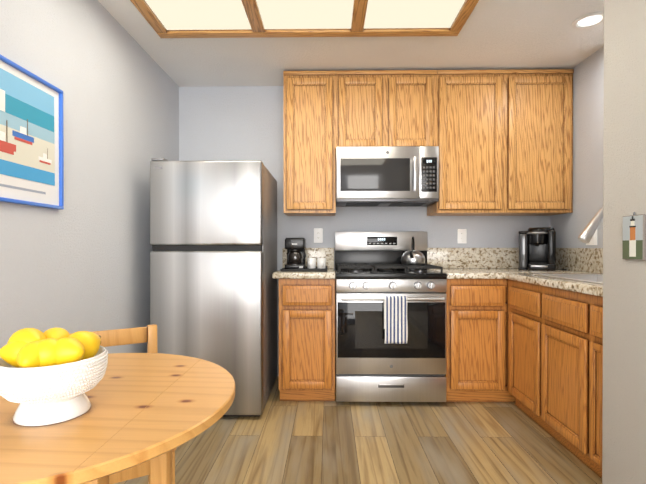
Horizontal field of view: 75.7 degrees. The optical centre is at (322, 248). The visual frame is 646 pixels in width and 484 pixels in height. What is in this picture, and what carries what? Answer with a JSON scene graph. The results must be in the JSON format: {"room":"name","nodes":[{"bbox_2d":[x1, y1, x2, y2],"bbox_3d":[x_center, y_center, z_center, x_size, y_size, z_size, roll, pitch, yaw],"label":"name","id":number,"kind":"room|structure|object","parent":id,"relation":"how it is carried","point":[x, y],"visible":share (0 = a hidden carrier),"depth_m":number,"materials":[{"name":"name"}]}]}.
{"room":"kitchen","nodes":[
{"label":"kitchen","id":0,"kind":"room"},
{"bbox_2d":[0,0,178,353],"bbox_3d":[-1.320,-0.127,0.548,0.120,2.445,5.940,0,0,1],"label":"wall","id":1,"kind":"structure","parent":0,"point":[80,261],"depth_m":2.20,"materials":[{"name":"paint"}]},
{"bbox_2d":[0,54,63,209],"bbox_3d":[-1.233,-0.458,1.581,0.022,0.556,0.742,0,0,1],"label":"picture frame","id":2,"kind":"object","parent":1,"relation":"attached to","point":[31,144],"visible":0.96,"depth_m":1.75,"materials":[{"name":"blue"}]},
{"bbox_2d":[98,0,603,86],"bbox_3d":[0.307,-1.380,0.578,3.432,0.060,6.060,0,0,1],"label":"ceiling","id":3,"kind":"structure","parent":0,"point":[514,34],"depth_m":2.83,"materials":[{"name":"paint"}]},
{"bbox_2d":[130,0,478,37],"bbox_3d":[-0.101,-1.341,2.011,1.870,0.032,1.215,0,0,1],"label":"ceiling light","id":4,"kind":"object","parent":3,"relation":"attached to","point":[261,18],"visible":1,"depth_m":2.43,"materials":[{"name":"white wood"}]},
{"bbox_2d":[572,11,603,28],"bbox_3d":[1.591,-1.355,2.476,0.184,0.010,0.184,0,0,1],"label":"recessed light","id":5,"kind":"object","parent":3,"relation":"in","point":[590,20],"visible":0.94,"depth_m":2.47,"materials":[{"name":"white plastic"}]},
{"bbox_2d":[115,376,601,483],"bbox_3d":[0.307,1.120,0.591,3.432,0.050,6.060,0,0,1],"label":"floor","id":6,"kind":"structure","parent":0,"point":[277,441],"depth_m":2.26,"materials":[{"name":"brown wood"}]},
{"bbox_2d":[0,353,234,483],"bbox_3d":[-0.607,0.718,0.970,0.788,0.750,0.788,0,0,1],"label":"table","id":7,"kind":"object","parent":6,"relation":"on","point":[155,409],"visible":0.81,"depth_m":0.83,"materials":[{"name":"brown wood"}]},
{"bbox_2d":[0,346,107,425],"bbox_3d":[-0.563,0.282,0.869,0.204,0.121,0.204,0,0,1],"label":"bowl","id":8,"kind":"object","parent":7,"relation":"on","point":[47,395],"visible":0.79,"depth_m":0.81,"materials":[{"name":"white ceramic"}]},
{"bbox_2d":[0,341,26,367],"bbox_3d":[-0.608,0.212,0.849,0.081,0.062,0.062,0,0,1],"label":"lemon","id":9,"kind":"object","parent":8,"relation":"in","point":[9,352],"visible":0.35,"depth_m":0.82,"materials":[{"name":"yellow food"}]},
{"bbox_2d":[7,328,45,343],"bbox_3d":[-0.616,0.199,0.865,0.088,0.068,0.068,0,0,1],"label":"lemon","id":10,"kind":"object","parent":8,"relation":"in","point":[27,335],"visible":0.38,"depth_m":0.84,"materials":[{"name":"yellow food"}]},
{"bbox_2d":[16,341,39,367],"bbox_3d":[-0.568,0.213,0.822,0.060,0.060,0.090,0,0,1],"label":"lemon","id":11,"kind":"object","parent":8,"relation":"in","point":[28,356],"visible":0.58,"depth_m":0.79,"materials":[{"name":"yellow food"}]},
{"bbox_2d":[38,338,56,366],"bbox_3d":[-0.549,0.212,0.831,0.096,0.064,0.064,0,0,1],"label":"lemon","id":12,"kind":"object","parent":8,"relation":"in","point":[47,350],"visible":0.44,"depth_m":0.81,"materials":[{"name":"yellow food"}]},
{"bbox_2d":[43,327,69,339],"bbox_3d":[-0.588,0.205,0.914,0.062,0.062,0.081,0,0,1],"label":"lemon","id":13,"kind":"object","parent":8,"relation":"in","point":[57,333],"visible":0.29,"depth_m":0.90,"materials":[{"name":"yellow food"}]},
{"bbox_2d":[55,337,84,364],"bbox_3d":[-0.521,0.211,0.843,0.088,0.062,0.062,0,0,1],"label":"lemon","id":14,"kind":"object","parent":8,"relation":"in","point":[69,349],"visible":0.6,"depth_m":0.82,"materials":[{"name":"yellow food"}]},
{"bbox_2d":[68,331,100,359],"bbox_3d":[-0.520,0.211,0.894,0.068,0.068,0.100,0,0,1],"label":"lemon","id":15,"kind":"object","parent":8,"relation":"in","point":[89,341],"visible":0.52,"depth_m":0.88,"materials":[{"name":"yellow food"}]},
{"bbox_2d":[69,324,175,483],"bbox_3d":[-0.766,0.703,1.455,0.410,0.776,0.423,0,0,-30],"label":"chair","id":16,"kind":"object","parent":6,"relation":"on","point":[127,336],"depth_m":1.64,"materials":[{"name":"brown wood"}]},
{"bbox_2d":[150,158,276,416],"bbox_3d":[-0.735,0.253,3.022,0.714,1.658,0.801,0,0,1],"label":"fridge","id":17,"kind":"object","parent":6,"relation":"on","point":[213,260],"visible":0.83,"depth_m":2.62,"materials":[{"name":"grey metal"}]},
{"bbox_2d":[279,279,334,400],"bbox_3d":[-0.108,0.644,3.187,0.393,0.874,0.632,0,0,1],"label":"base cabinet","id":18,"kind":"object","parent":6,"relation":"on","point":[306,339],"visible":0.98,"depth_m":2.88,"materials":[{"name":"brown wood"}]},
{"bbox_2d":[272,248,334,278],"bbox_3d":[-0.128,0.101,3.180,0.434,0.210,0.641,0,0,1],"label":"countertop","id":19,"kind":"structure","parent":18,"relation":"on","point":[328,253],"depth_m":3.42,"materials":[{"name":"stone"}]},
{"bbox_2d":[280,266,327,271],"bbox_3d":[-0.134,0.156,3.188,0.338,0.018,0.410,0,0,1],"label":"tray","id":20,"kind":"object","parent":19,"relation":"on","point":[306,269],"visible":0.73,"depth_m":2.98,"materials":[{"name":"black plastic"}]},
{"bbox_2d":[285,238,305,268],"bbox_3d":[-0.209,0.038,3.263,0.163,0.240,0.211,0,0,1],"label":"coffee maker","id":21,"kind":"object","parent":20,"relation":"on","point":[296,252],"visible":0.98,"depth_m":3.18,"materials":[{"name":"black plastic"}]},
{"bbox_2d":[307,258,315,268],"bbox_3d":[-0.091,0.117,3.282,0.073,0.082,0.093,0,0,1],"label":"mug","id":22,"kind":"object","parent":20,"relation":"on","point":[311,263],"visible":1,"depth_m":3.26,"materials":[{"name":"white ceramic"}]},
{"bbox_2d":[317,258,325,268],"bbox_3d":[-0.012,0.117,3.280,0.073,0.082,0.095,0,0,1],"label":"mug","id":23,"kind":"object","parent":20,"relation":"on","point":[321,263],"visible":1,"depth_m":3.26,"materials":[{"name":"white ceramic"}]},
{"bbox_2d":[335,232,446,402],"bbox_3d":[0.471,0.472,3.127,0.754,1.218,0.697,0,0,1],"label":"range","id":24,"kind":"object","parent":6,"relation":"on","point":[371,270],"visible":1,"depth_m":2.84,"materials":[{"name":"silver metal"}]},
{"bbox_2d":[384,296,407,343],"bbox_3d":[0.487,0.476,2.788,0.157,0.314,0.044,0,0,1],"label":"hanging towel","id":25,"kind":"object","parent":24,"relation":"hanging from","point":[395,320],"visible":1,"depth_m":2.77,"materials":[{"name":"white fabric"}]},
{"bbox_2d":[401,236,424,264],"bbox_3d":[0.705,0.015,3.240,0.186,0.218,0.216,0,0,1],"label":"kettle","id":26,"kind":"object","parent":24,"relation":"on","point":[412,256],"visible":1,"depth_m":3.19,"materials":[{"name":"silver metal"}]},
{"bbox_2d":[445,279,514,401],"bbox_3d":[1.372,0.644,3.165,1.033,0.874,0.632,0,0,1],"label":"base cabinet","id":27,"kind":"object","parent":6,"relation":"on","point":[477,341],"visible":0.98,"depth_m":2.87,"materials":[{"name":"brown wood"}]},
{"bbox_2d":[427,248,503,278],"bbox_3d":[1.049,0.101,3.161,0.392,0.210,0.644,0,0,1],"label":"countertop","id":28,"kind":"structure","parent":27,"relation":"on","point":[478,263],"depth_m":3.46,"materials":[{"name":"stone"}]},
{"bbox_2d":[507,279,602,478],"bbox_3d":[1.560,0.649,2.337,0.632,0.874,1.060,0,0,1],"label":"base cabinet","id":29,"kind":"object","parent":6,"relation":"on","point":[555,367],"visible":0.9,"depth_m":2.20,"materials":[{"name":"brown wood"}]},
{"bbox_2d":[504,248,602,296],"bbox_3d":[1.560,0.104,2.640,0.644,0.210,1.673,0,0,1],"label":"countertop","id":30,"kind":"structure","parent":29,"relation":"on","point":[576,260],"depth_m":2.88,"materials":[{"name":"stone"}]},
{"bbox_2d":[518,227,566,270],"bbox_3d":[1.688,0.001,3.250,0.353,0.328,0.340,0,0,1],"label":"coffee maker","id":31,"kind":"object","parent":30,"relation":"on","point":[537,248],"visible":1,"depth_m":3.18,"materials":[{"name":"black plastic"}]},
{"bbox_2d":[534,274,602,283],"bbox_3d":[1.571,0.243,2.278,0.444,0.155,0.796,0,0,1],"label":"sink","id":32,"kind":"object","parent":30,"relation":"in","point":[595,278],"visible":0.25,"depth_m":2.65,"materials":[{"name":"silver metal"}]},
{"bbox_2d":[578,207,602,242],"bbox_3d":[1.674,-0.059,2.385,0.354,0.447,0.168,0,0,1],"label":"faucet","id":33,"kind":"object","parent":30,"relation":"on","point":[587,233],"visible":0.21,"depth_m":2.42,"materials":[{"name":"silver metal"}]},
{"bbox_2d":[179,86,549,375],"bbox_3d":[0.350,-0.143,3.554,3.432,2.445,0.120,0,0,1],"label":"wall","id":34,"kind":"structure","parent":0,"point":[227,123],"depth_m":3.50,"materials":[{"name":"paint"}]},
{"bbox_2d":[283,71,338,215],"bbox_3d":[-0.100,-0.812,3.322,0.398,1.079,0.346,0,0,1],"label":"upper cabinet","id":35,"kind":"object","parent":34,"relation":"attached to","point":[310,98],"depth_m":3.16,"materials":[{"name":"brown wood"}]},
{"bbox_2d":[314,228,322,242],"bbox_3d":[-0.040,-0.109,3.495,0.074,0.120,0.007,0,0,1],"label":"electrical outlet","id":36,"kind":"object","parent":34,"relation":"attached to","point":[318,235],"visible":1,"depth_m":3.49,"materials":[{"name":"white plastic"}]},
{"bbox_2d":[339,70,438,146],"bbox_3d":[0.484,-1.057,3.312,0.769,0.589,0.346,0,0,1],"label":"upper cabinet","id":37,"kind":"object","parent":34,"relation":"attached to","point":[378,108],"depth_m":3.15,"materials":[{"name":"brown wood"}]},
{"bbox_2d":[336,146,438,206],"bbox_3d":[0.482,-0.552,3.270,0.760,0.414,0.433,0,0,1],"label":"microwave","id":38,"kind":"object","parent":37,"relation":"attached to","point":[395,176],"visible":0.98,"depth_m":3.09,"materials":[{"name":"grey metal"}]},
{"bbox_2d":[458,229,466,242],"bbox_3d":[1.163,-0.102,3.478,0.074,0.120,0.007,0,0,1],"label":"electrical outlet","id":39,"kind":"object","parent":34,"relation":"attached to","point":[462,234],"visible":1,"depth_m":3.48,"materials":[{"name":"white plastic"}]},
{"bbox_2d":[427,69,573,215],"bbox_3d":[1.379,-0.812,3.300,1.021,1.079,0.346,0,0,1],"label":"upper cabinet","id":40,"kind":"object","parent":34,"relation":"attached to","point":[502,140],"depth_m":3.14,"materials":[{"name":"brown wood"}]},
{"bbox_2d":[550,46,603,247],"bbox_3d":[1.943,-0.138,2.633,0.120,2.445,1.676,0,0,1],"label":"wall","id":41,"kind":"structure","parent":0,"point":[588,97],"depth_m":2.98,"materials":[{"name":"paint"}]},
{"bbox_2d":[586,229,596,244],"bbox_3d":[1.880,-0.084,2.917,0.011,0.120,0.120,0,0,1],"label":"light switch","id":42,"kind":"object","parent":41,"relation":"attached to","point":[593,241],"visible":0.31,"depth_m":2.88,"materials":[{"name":"white plastic"}]},
{"bbox_2d":[602,0,645,483],"bbox_3d":[1.569,-0.123,-0.332,0.780,2.445,4.264,0,0,1],"label":"wall","id":43,"kind":"structure","parent":0,"point":[624,335],"depth_m":1.67,"materials":[{"name":"paint"}]},
{"bbox_2d":[622,212,645,259],"bbox_3d":[1.201,-0.049,1.608,0.012,0.184,0.112,0,0,1],"label":"picture","id":44,"kind":"object","parent":43,"relation":"attached to","point":[634,238],"visible":1,"depth_m":1.60,"materials":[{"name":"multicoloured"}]}
]}

